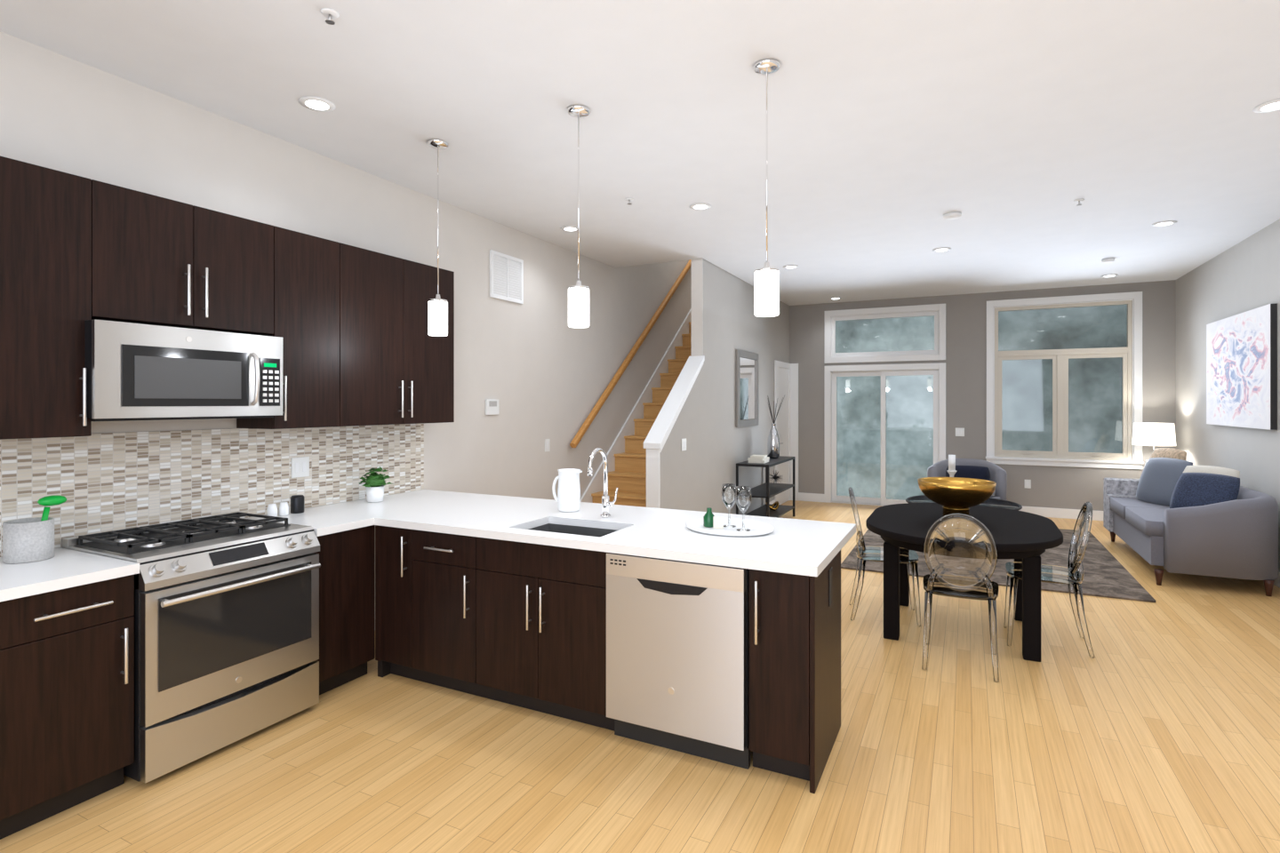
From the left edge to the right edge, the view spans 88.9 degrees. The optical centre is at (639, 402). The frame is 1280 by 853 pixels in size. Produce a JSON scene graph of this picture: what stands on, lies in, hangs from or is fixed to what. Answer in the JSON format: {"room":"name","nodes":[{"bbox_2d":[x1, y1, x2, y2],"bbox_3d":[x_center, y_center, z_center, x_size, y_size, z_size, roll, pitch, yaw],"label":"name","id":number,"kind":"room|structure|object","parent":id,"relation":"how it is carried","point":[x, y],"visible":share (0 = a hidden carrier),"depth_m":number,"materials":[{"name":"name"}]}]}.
{"room":"open-plan kitchen","nodes":[
{"label":"open-plan kitchen","id":0,"kind":"room"},
{"bbox_2d":[0,31,691,557],"bbox_3d":[-1.553,-1.164,5.167,0.150,5.450,13.354,0,0,27],"label":"wall","id":1,"kind":"structure","parent":0,"point":[537,367],"depth_m":5.06,"materials":[{"name":"grey paint"}]},
{"bbox_2d":[0,155,99,439],"bbox_3d":[-2.557,-0.401,2.621,0.327,1.085,0.452,0,0,27],"label":"upper cabinet","id":2,"kind":"object","parent":1,"relation":"attached to","point":[50,218],"depth_m":2.60,"materials":[{"name":"black wood"}]},
{"bbox_2d":[74,315,295,422],"bbox_3d":[-2.223,-0.141,3.131,0.450,0.408,0.851,0,0,27],"label":"microwave","id":3,"kind":"object","parent":1,"relation":"attached to","point":[125,369],"depth_m":2.98,"materials":[{"name":"silver metal"}]},
{"bbox_2d":[99,181,277,333],"bbox_3d":[-2.274,-0.654,3.186,0.327,0.579,0.810,0,0,27],"label":"upper cabinet","id":4,"kind":"object","parent":1,"relation":"attached to","point":[170,260],"depth_m":3.06,"materials":[{"name":"black wood"}]},
{"bbox_2d":[0,424,423,557],"bbox_3d":[-2.359,0.409,3.377,0.008,0.533,3.330,0,0,27],"label":"backsplash","id":5,"kind":"structure","parent":1,"relation":"attached to","point":[106,482],"depth_m":3.40,"materials":[{"name":"tile"}]},
{"bbox_2d":[291,456,309,478],"bbox_3d":[-2.059,0.391,3.959,0.008,0.120,0.115,0,0,27],"label":"outlet","id":6,"kind":"object","parent":5,"relation":"attached to","point":[300,467],"visible":1,"depth_m":3.94,"materials":[{"name":"white plastic"}]},
{"bbox_2d":[236,226,344,429],"bbox_3d":[-2.002,-0.401,3.730,0.327,1.085,0.407,0,0,27],"label":"upper cabinet","id":7,"kind":"object","parent":1,"relation":"attached to","point":[311,268],"depth_m":3.68,"materials":[{"name":"black wood"}]},
{"bbox_2d":[344,244,454,426],"bbox_3d":[-1.697,-0.401,4.340,0.327,1.085,0.957,0,0,27],"label":"upper cabinet","id":8,"kind":"object","parent":1,"relation":"attached to","point":[396,372],"depth_m":4.20,"materials":[{"name":"black wood"}]},
{"bbox_2d":[485,399,499,415],"bbox_3d":[-1.259,0.036,5.560,0.022,0.130,0.160,0,0,27],"label":"thermostat","id":9,"kind":"object","parent":1,"relation":"attached to","point":[492,406],"visible":1,"depth_m":5.54,"materials":[{"name":"white plastic"}]},
{"bbox_2d":[489,249,523,303],"bbox_3d":[-1.169,-1.099,5.745,0.018,0.400,0.450,0,0,27],"label":"air vent","id":10,"kind":"object","parent":1,"relation":"in","point":[507,277],"visible":1,"depth_m":5.73,"materials":[{"name":"white"}]},
{"bbox_2d":[544,439,550,451],"bbox_3d":[-0.894,0.411,6.305,0.009,0.120,0.075,0,0,27],"label":"switch plate","id":11,"kind":"object","parent":1,"relation":"attached to","point":[547,441],"depth_m":6.30,"materials":[{"name":"white plastic"}]},
{"bbox_2d":[569,259,691,447],"bbox_3d":[0.133,-1.009,8.263,0.094,2.933,3.736,0,0,27],"label":"handrail","id":12,"kind":"object","parent":1,"relation":"attached to","point":[593,414],"depth_m":7.60,"materials":[{"name":"brown wood"}]},
{"bbox_2d":[580,308,691,503],"bbox_3d":[0.127,-0.162,8.333,0.021,3.445,4.100,0,0,27],"label":"trim","id":13,"kind":"structure","parent":1,"relation":"attached to","point":[596,484],"depth_m":7.94,"materials":[{"name":"white"}]},
{"bbox_2d":[0,500,1279,852],"bbox_3d":[1.198,1.611,3.792,6.300,0.100,13.354,0,0,27],"label":"floor","id":14,"kind":"structure","parent":0,"point":[1150,728],"depth_m":2.81,"materials":[{"name":"brown wood"}]},
{"bbox_2d":[0,575,135,839],"bbox_3d":[-2.414,1.123,2.580,0.614,0.874,0.436,0,0,27],"label":"base cabinet","id":15,"kind":"object","parent":14,"relation":"on","point":[68,656],"depth_m":2.44,"materials":[{"name":"black wood"}]},
{"bbox_2d":[64,525,323,783],"bbox_3d":[-2.105,1.105,3.120,0.670,0.912,0.793,0,0,27],"label":"range","id":16,"kind":"object","parent":14,"relation":"on","point":[148,653],"depth_m":2.90,"materials":[{"name":"silver metal"}]},
{"bbox_2d":[0,512,295,603],"bbox_3d":[-2.378,0.646,2.612,0.640,0.079,1.945,0,0,27],"label":"countertop","id":17,"kind":"structure","parent":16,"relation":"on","point":[68,569],"depth_m":2.78,"materials":[{"name":"white stone"}]},
{"bbox_2d":[2,495,66,563],"bbox_3d":[-2.509,0.516,2.707,0.156,0.257,0.193,0,0,27],"label":"utensil crock","id":18,"kind":"object","parent":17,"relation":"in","point":[28,540],"visible":1,"depth_m":2.65,"materials":[{"name":"grey ceramic"}]},
{"bbox_2d":[252,489,855,603],"bbox_3d":[-0.537,0.665,3.556,3.090,0.040,1.380,0,0,27],"label":"countertop","id":19,"kind":"structure","parent":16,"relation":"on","point":[657,546],"depth_m":3.27,"materials":[{"name":"white stone"}]},
{"bbox_2d":[266,502,281,516],"bbox_3d":[-2.070,0.608,3.674,0.051,0.075,0.051,0,0,15],"label":"salt","id":20,"kind":"object","parent":19,"relation":"in","point":[272,509],"depth_m":3.66,"materials":[{"name":"white ceramic"}]},
{"bbox_2d":[281,502,288,516],"bbox_3d":[-2.039,0.608,3.737,0.051,0.075,0.051,0,0,15],"label":"salt","id":21,"kind":"object","parent":19,"relation":"in","point":[284,505],"depth_m":3.72,"materials":[{"name":"white ceramic"}]},
{"bbox_2d":[290,495,304,513],"bbox_3d":[-2.012,0.595,3.835,0.074,0.100,0.074,0,0,27],"label":"canister","id":22,"kind":"object","parent":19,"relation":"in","point":[297,504],"visible":1,"depth_m":3.81,"materials":[{"name":"black ceramic"}]},
{"bbox_2d":[359,466,394,502],"bbox_3d":[-1.736,0.532,4.266,0.204,0.227,0.210,0,0,27],"label":"potted plant","id":23,"kind":"object","parent":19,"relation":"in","point":[375,484],"visible":1,"depth_m":4.22,"materials":[{"name":"green plant"}]},
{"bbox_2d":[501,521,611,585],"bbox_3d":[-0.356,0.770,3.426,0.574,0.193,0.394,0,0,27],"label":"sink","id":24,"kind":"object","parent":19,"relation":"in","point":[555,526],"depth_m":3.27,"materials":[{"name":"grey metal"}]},
{"bbox_2d":[552,468,582,512],"bbox_3d":[-0.441,0.522,3.910,0.199,0.245,0.136,0,0,27],"label":"pitcher","id":25,"kind":"object","parent":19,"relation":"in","point":[567,499],"visible":1,"depth_m":3.85,"materials":[{"name":"white ceramic"}]},
{"bbox_2d":[587,448,618,518],"bbox_3d":[-0.207,0.447,3.611,0.111,0.395,0.215,0,0,27],"label":"faucet","id":26,"kind":"object","parent":19,"relation":"on","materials":[{"name":"silver metal"}]},
{"bbox_2d":[685,518,774,536],"bbox_3d":[0.452,0.631,3.307,0.456,0.028,0.356,0,0,27],"label":"tray","id":27,"kind":"object","parent":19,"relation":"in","point":[756,528],"visible":0.88,"depth_m":3.27,"materials":[{"name":"white ceramic"}]},
{"bbox_2d":[703,507,723,528],"bbox_3d":[0.376,0.585,3.318,0.114,0.095,0.069,0,0,27],"label":"bottle","id":28,"kind":"object","parent":27,"relation":"on","point":[710,520],"visible":1,"depth_m":3.31,"materials":[{"name":"green glass"}]},
{"bbox_2d":[721,483,751,531],"bbox_3d":[0.484,0.524,3.288,0.080,0.215,0.195,0,0,-29],"label":"glass","id":29,"kind":"object","parent":27,"relation":"on","point":[737,490],"visible":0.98,"depth_m":3.27,"materials":[{"name":"clear glass"}]},
{"bbox_2d":[323,539,380,693],"bbox_3d":[-1.843,1.123,3.679,0.654,0.874,0.428,0,0,27],"label":"base cabinet","id":30,"kind":"object","parent":14,"relation":"on","point":[351,571],"depth_m":3.57,"materials":[{"name":"black wood"}]},
{"bbox_2d":[380,546,412,679],"bbox_3d":[-1.243,1.123,3.915,0.285,0.874,0.609,0,0,27],"label":"base cabinet","id":31,"kind":"object","parent":14,"relation":"on","point":[396,565],"depth_m":3.63,"materials":[{"name":"black wood"}]},
{"bbox_2d":[412,550,501,695],"bbox_3d":[-0.915,1.123,3.751,0.449,0.874,0.609,0,0,27],"label":"base cabinet","id":32,"kind":"object","parent":14,"relation":"on","point":[444,588],"depth_m":3.48,"materials":[{"name":"black wood"}]},
{"bbox_2d":[476,568,600,727],"bbox_3d":[-0.365,1.230,3.476,0.780,0.660,0.609,0,0,27],"label":"base cabinet","id":33,"kind":"object","parent":14,"relation":"on","point":[539,640],"depth_m":3.21,"materials":[{"name":"black wood"}]},
{"bbox_2d":[591,322,691,507],"bbox_3d":[0.749,0.001,8.540,0.942,3.120,4.875,0,0,27],"label":"stairs","id":34,"kind":"structure","parent":14,"relation":"on","point":[627,477],"depth_m":7.57,"materials":[{"name":"brown wood"}]},
{"bbox_2d":[600,575,750,769],"bbox_3d":[0.278,1.125,3.140,0.672,0.870,0.635,0,0,27],"label":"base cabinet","id":35,"kind":"object","parent":14,"relation":"on","point":[676,660],"depth_m":2.85,"materials":[{"name":"silver metal"}]},
{"bbox_2d":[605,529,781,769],"bbox_3d":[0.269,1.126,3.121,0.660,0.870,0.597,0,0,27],"label":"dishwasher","id":36,"kind":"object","parent":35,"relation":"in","point":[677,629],"depth_m":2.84,"materials":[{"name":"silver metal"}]},
{"bbox_2d":[736,395,795,518],"bbox_3d":[1.651,0.727,8.466,0.410,1.667,1.340,0,0,27],"label":"console","id":37,"kind":"object","parent":14,"relation":"on","point":[767,490],"visible":0.9,"depth_m":8.54,"materials":[{"name":"black metal"}]},
{"bbox_2d":[767,395,785,458],"bbox_3d":[1.812,0.317,8.731,0.239,0.846,0.173,0,0,27],"label":"vase","id":38,"kind":"object","parent":37,"relation":"on","point":[773,439],"depth_m":8.69,"materials":[{"name":"silver"}]},
{"bbox_2d":[750,550,840,793],"bbox_3d":[0.710,1.123,2.941,0.278,0.874,0.615,0,0,27],"label":"base cabinet","id":39,"kind":"object","parent":14,"relation":"on","point":[796,648],"depth_m":2.68,"materials":[{"name":"black wood"}]},
{"bbox_2d":[848,487,920,626],"bbox_3d":[1.786,1.098,4.804,0.480,0.933,0.415,0,0,17],"label":"chair","id":40,"kind":"object","parent":14,"relation":"on","point":[864,555],"visible":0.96,"depth_m":4.72,"materials":[{"name":"plastic"}]},
{"bbox_2d":[921,513,999,682],"bbox_3d":[1.925,1.098,3.927,0.415,0.933,0.480,0,0,27],"label":"chair","id":41,"kind":"object","parent":14,"relation":"on","point":[960,528],"visible":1,"depth_m":3.79,"materials":[{"name":"plastic"}]},
{"bbox_2d":[865,503,1063,662],"bbox_3d":[2.210,1.186,4.519,1.160,0.750,1.600,0,0,27],"label":"dining table","id":42,"kind":"object","parent":14,"relation":"on","point":[1027,540],"visible":0.9,"depth_m":4.22,"materials":[{"name":"black wood"}]},
{"bbox_2d":[917,477,996,520],"bbox_3d":[2.183,0.675,4.510,0.490,0.270,0.490,0,0,27],"label":"brass bowl","id":43,"kind":"object","parent":42,"relation":"on","point":[956,495],"visible":0.88,"depth_m":4.39,"materials":[{"name":"gold metal"}]},
{"bbox_2d":[927,458,1007,500],"bbox_3d":[4.312,1.162,8.633,0.943,0.797,0.820,0,0,27],"label":"armchair","id":44,"kind":"object","parent":14,"relation":"on","point":[974,468],"visible":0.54,"depth_m":8.63,"materials":[{"name":"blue fabric"}]},
{"bbox_2d":[945,464,990,485],"bbox_3d":[4.361,0.961,8.687,0.520,0.257,0.138,0,0,27],"label":"pillow","id":45,"kind":"object","parent":44,"relation":"on","point":[975,472],"depth_m":8.61,"materials":[{"name":"blue fabric"}]},
{"bbox_2d":[840,528,1155,602],"bbox_3d":[3.648,1.554,7.014,2.400,0.013,3.110,0,0,27],"label":"living room rug","id":46,"kind":"object","parent":14,"relation":"on","point":[1107,574],"visible":0.29,"depth_m":6.13,"materials":[{"name":"grey carpet"}]},
{"bbox_2d":[905,455,1022,511],"bbox_3d":[3.547,1.063,7.193,1.148,0.966,1.148,0,0,27],"label":"coffee table","id":47,"kind":"object","parent":46,"relation":"on","point":[989,501],"visible":0.21,"depth_m":7.22,"materials":[{"name":"black wood"}]},
{"bbox_2d":[1003,502,1095,658],"bbox_3d":[2.659,1.098,4.261,0.480,0.933,0.415,0,0,27],"label":"chair","id":48,"kind":"object","parent":14,"relation":"on","point":[1073,577],"visible":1,"depth_m":4.19,"materials":[{"name":"plastic"}]},
{"bbox_2d":[1131,423,1176,468],"bbox_3d":[6.302,0.905,8.007,0.500,1.311,0.500,0,0,27],"label":"table lamp","id":49,"kind":"object","parent":14,"relation":"on","point":[1153,435],"visible":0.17,"depth_m":7.85,"materials":[{"name":"white fabric"}]},
{"bbox_2d":[1103,448,1278,596],"bbox_3d":[5.226,1.021,6.309,0.906,1.081,2.120,0,0,27],"label":"sofa","id":50,"kind":"object","parent":14,"relation":"on","point":[1172,510],"visible":1,"depth_m":5.57,"materials":[{"name":"grey fabric"}]},
{"bbox_2d":[1103,477,1158,535],"bbox_3d":[5.409,1.129,7.212,0.426,0.565,0.340,0,0,27],"label":"throw","id":51,"kind":"object","parent":50,"relation":"on","point":[1112,487],"depth_m":7.23,"materials":[{"name":"grey fabric"}]},
{"bbox_2d":[0,0,1279,305],"bbox_3d":[1.198,-1.634,3.792,6.300,0.150,13.354,0,0,27],"label":"ceiling","id":52,"kind":"structure","parent":0,"point":[1008,130],"depth_m":3.55,"materials":[{"name":"white paint"}]},
{"bbox_2d":[298,96,335,111],"bbox_3d":[-1.681,-1.554,3.401,0.173,0.010,0.173,0,0,21],"label":"recessed light","id":53,"kind":"object","parent":52,"relation":"in","point":[315,103],"depth_m":3.39,"materials":[{"name":"white"}]},
{"bbox_2d":[320,8,339,24],"bbox_3d":[-1.238,-1.540,2.609,0.069,0.038,0.069,0,0,15],"label":"sprinkler","id":54,"kind":"object","parent":52,"relation":"attached to","point":[330,13],"depth_m":2.60,"materials":[{"name":"white metal"}]},
{"bbox_2d":[426,138,448,336],"bbox_3d":[-1.212,-0.981,3.916,0.128,1.154,0.128,0,0,27],"label":"pendant light","id":55,"kind":"object","parent":52,"relation":"hanging from","point":[437,316],"visible":1,"depth_m":3.88,"materials":[{"name":"white glass"}]},
{"bbox_2d":[560,225,580,231],"bbox_3d":[-0.621,-1.554,5.834,0.173,0.010,0.173,0,0,21],"label":"recessed light","id":56,"kind":"object","parent":52,"relation":"in","point":[567,228],"depth_m":5.81,"materials":[{"name":"white"}]},
{"bbox_2d":[566,104,591,327],"bbox_3d":[-0.326,-0.981,3.473,0.128,1.154,0.128,0,0,27],"label":"pendant light","id":57,"kind":"object","parent":52,"relation":"hanging from","point":[578,305],"visible":1,"depth_m":3.44,"materials":[{"name":"white glass"}]},
{"bbox_2d":[624,197,633,204],"bbox_3d":[-0.080,-1.540,4.994,0.069,0.038,0.069,0,0,15],"label":"sprinkler","id":58,"kind":"object","parent":52,"relation":"attached to","point":[628,199],"depth_m":4.98,"materials":[{"name":"white metal"}]},
{"bbox_2d":[689,202,711,209],"bbox_3d":[0.479,-1.554,5.172,0.173,0.010,0.173,0,0,6],"label":"recessed light","id":59,"kind":"object","parent":52,"relation":"in","point":[700,205],"depth_m":5.15,"materials":[{"name":"white"}]},
{"bbox_2d":[752,58,781,317],"bbox_3d":[0.586,-0.981,3.016,0.128,1.154,0.128,0,0,27],"label":"pendant light","id":60,"kind":"object","parent":52,"relation":"hanging from","point":[766,290],"visible":1,"depth_m":2.98,"materials":[{"name":"white glass"}]},
{"bbox_2d":[783,264,798,268],"bbox_3d":[1.727,-1.554,7.466,0.173,0.010,0.173,0,0,-12],"label":"recessed light","id":61,"kind":"object","parent":52,"relation":"in","point":[789,266],"depth_m":7.45,"materials":[{"name":"white"}]},
{"bbox_2d":[932,247,951,251],"bbox_3d":[3.064,-1.554,6.630,0.173,0.010,0.173,0,0,21],"label":"recessed light","id":62,"kind":"object","parent":52,"relation":"in","point":[944,249],"depth_m":6.60,"materials":[{"name":"white"}]},
{"bbox_2d":[943,211,961,220],"bbox_3d":[2.580,-1.543,5.395,0.138,0.031,0.138,0,0,18],"label":"smoke detector","id":63,"kind":"object","parent":52,"relation":"attached to","point":[955,215],"depth_m":5.35,"materials":[{"name":"white plastic"}]},
{"bbox_2d":[1073,199,1084,206],"bbox_3d":[3.377,-1.540,5.019,0.069,0.038,0.069,0,0,15],"label":"sprinkler","id":64,"kind":"object","parent":52,"relation":"attached to","point":[1078,201],"depth_m":5.01,"materials":[{"name":"white metal"}]},
{"bbox_2d":[1101,257,1114,263],"bbox_3d":[5.076,-1.543,7.077,0.119,0.031,0.118,0,0,18],"label":"smoke detector","id":65,"kind":"object","parent":52,"relation":"attached to","point":[1109,260],"depth_m":7.04,"materials":[{"name":"white plastic"}]},
{"bbox_2d":[1100,274,1118,277],"bbox_3d":[5.747,-1.554,7.993,0.173,0.010,0.173,0,0,21],"label":"recessed light","id":66,"kind":"object","parent":52,"relation":"in","point":[1106,276],"depth_m":7.97,"materials":[{"name":"white"}]},
{"bbox_2d":[1152,220,1176,226],"bbox_3d":[4.549,-1.554,5.664,0.173,0.010,0.173,0,0,21],"label":"recessed light","id":67,"kind":"object","parent":52,"relation":"in","point":[1169,222],"depth_m":5.64,"materials":[{"name":"white"}]},
{"bbox_2d":[1252,98,1279,112],"bbox_3d":[3.323,-1.554,3.414,0.173,0.010,0.173,0,0,21],"label":"recessed light","id":68,"kind":"object","parent":52,"relation":"in","point":[1274,105],"depth_m":3.42,"materials":[{"name":"white"}]},
{"bbox_2d":[659,258,789,514],"bbox_3d":[1.234,-1.164,8.302,0.130,5.450,4.954,0,0,27],"label":"wall","id":69,"kind":"structure","parent":0,"point":[700,470],"depth_m":7.52,"materials":[{"name":"beige paint"}]},
{"bbox_2d":[643,355,704,508],"bbox_3d":[0.363,0.526,6.562,0.180,2.070,1.133,0,0,27],"label":"trim","id":70,"kind":"structure","parent":69,"relation":"attached to","point":[656,438],"depth_m":6.25,"materials":[{"name":"white"}]},
{"bbox_2d":[681,438,686,450],"bbox_3d":[0.443,0.421,6.565,0.009,0.120,0.115,0,0,27],"label":"switch plate","id":71,"kind":"object","parent":69,"relation":"attached to","point":[684,441],"depth_m":6.55,"materials":[{"name":"white plastic"}]},
{"bbox_2d":[736,349,759,427],"bbox_3d":[1.393,-0.179,8.438,0.030,0.960,0.900,0,0,27],"label":"wall mirror","id":72,"kind":"object","parent":69,"relation":"attached to","point":[747,388],"visible":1,"depth_m":8.42,"materials":[{"name":"grey metal"}]},
{"bbox_2d":[774,360,798,504],"bbox_3d":[2.258,0.466,10.042,0.144,2.190,0.923,0,0,27],"label":"door frame","id":73,"kind":"structure","parent":69,"relation":"attached to","point":[786,382],"depth_m":10.31,"materials":[{"name":"white wood"}]},
{"bbox_2d":[789,280,1175,511],"bbox_3d":[4.151,-1.164,9.697,6.000,5.450,0.150,0,0,27],"label":"wall","id":74,"kind":"structure","parent":0,"point":[1057,487],"depth_m":9.28,"materials":[{"name":"beige paint"}]},
{"bbox_2d":[798,492,823,502],"bbox_3d":[2.710,1.496,10.324,0.409,0.130,0.015,0,0,27],"label":"baseboard","id":75,"kind":"structure","parent":74,"relation":"attached to","point":[802,497],"depth_m":10.32,"materials":[{"name":"white wood"}]},
{"bbox_2d":[831,311,938,506],"bbox_3d":[3.691,0.112,9.901,1.521,2.898,0.105,0,0,27],"label":"sliding door","id":76,"kind":"structure","parent":74,"relation":"in","point":[883,500],"depth_m":9.88,"materials":[{"name":"white"}]},
{"bbox_2d":[824,304,945,503],"bbox_3d":[3.683,0.061,9.886,1.725,3.000,0.110,0,0,27],"label":"door frame","id":77,"kind":"structure","parent":74,"relation":"attached to","point":[829,358],"depth_m":9.88,"materials":[{"name":"white wood"}]},
{"bbox_2d":[955,427,964,436],"bbox_3d":[4.598,0.421,9.383,0.115,0.120,0.009,0,0,27],"label":"switch plate","id":78,"kind":"object","parent":74,"relation":"attached to","point":[959,432],"depth_m":9.38,"materials":[{"name":"white plastic"}]},
{"bbox_2d":[1024,480,1031,488],"bbox_3d":[5.349,1.121,9.007,0.075,0.120,0.009,0,0,27],"label":"switch plate","id":79,"kind":"object","parent":74,"relation":"attached to","point":[1028,483],"depth_m":9.00,"materials":[{"name":"white plastic"}]},
{"bbox_2d":[1018,506,1103,520],"bbox_3d":[5.603,1.496,8.875,2.611,0.130,0.018,0,0,27],"label":"baseboard","id":80,"kind":"structure","parent":74,"relation":"attached to","point":[1062,513],"depth_m":8.83,"materials":[{"name":"white wood"}]},
{"bbox_2d":[985,291,1143,469],"bbox_3d":[5.707,-0.289,8.859,1.800,2.300,0.135,0,0,27],"label":"window","id":81,"kind":"structure","parent":74,"relation":"in","point":[1060,391],"depth_m":8.84,"materials":[{"name":"beige"}]},
{"bbox_2d":[1176,219,1279,571],"bbox_3d":[3.948,0.001,2.416,0.150,3.120,13.354,0,0,27],"label":"wall","id":82,"kind":"structure","parent":0,"point":[1242,276],"depth_m":6.70,"materials":[{"name":"beige paint"}]},
{"bbox_2d":[1206,303,1277,430],"bbox_3d":[5.792,-0.309,6.328,0.046,1.080,1.660,0,0,27],"label":"picture","id":83,"kind":"object","parent":82,"relation":"attached to","point":[1241,370],"visible":1,"depth_m":6.12,"materials":[{"name":"canvas"},{"name":"paint"}]},
{"bbox_2d":[1272,571,1279,588],"bbox_3d":[3.872,1.496,2.454,0.018,0.130,13.052,0,0,27],"label":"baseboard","id":84,"kind":"structure","parent":82,"relation":"attached to","point":[1276,583],"depth_m":5.53,"materials":[{"name":"white"}]},
{"label":"outside","id":85,"kind":"structure","parent":0,"visible":0},
{"bbox_2d":[835,304,1127,499],"bbox_3d":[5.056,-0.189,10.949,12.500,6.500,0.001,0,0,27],"label":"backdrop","id":86,"kind":"structure","parent":85,"point":[929,398],"depth_m":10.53,"materials":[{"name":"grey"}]}
]}

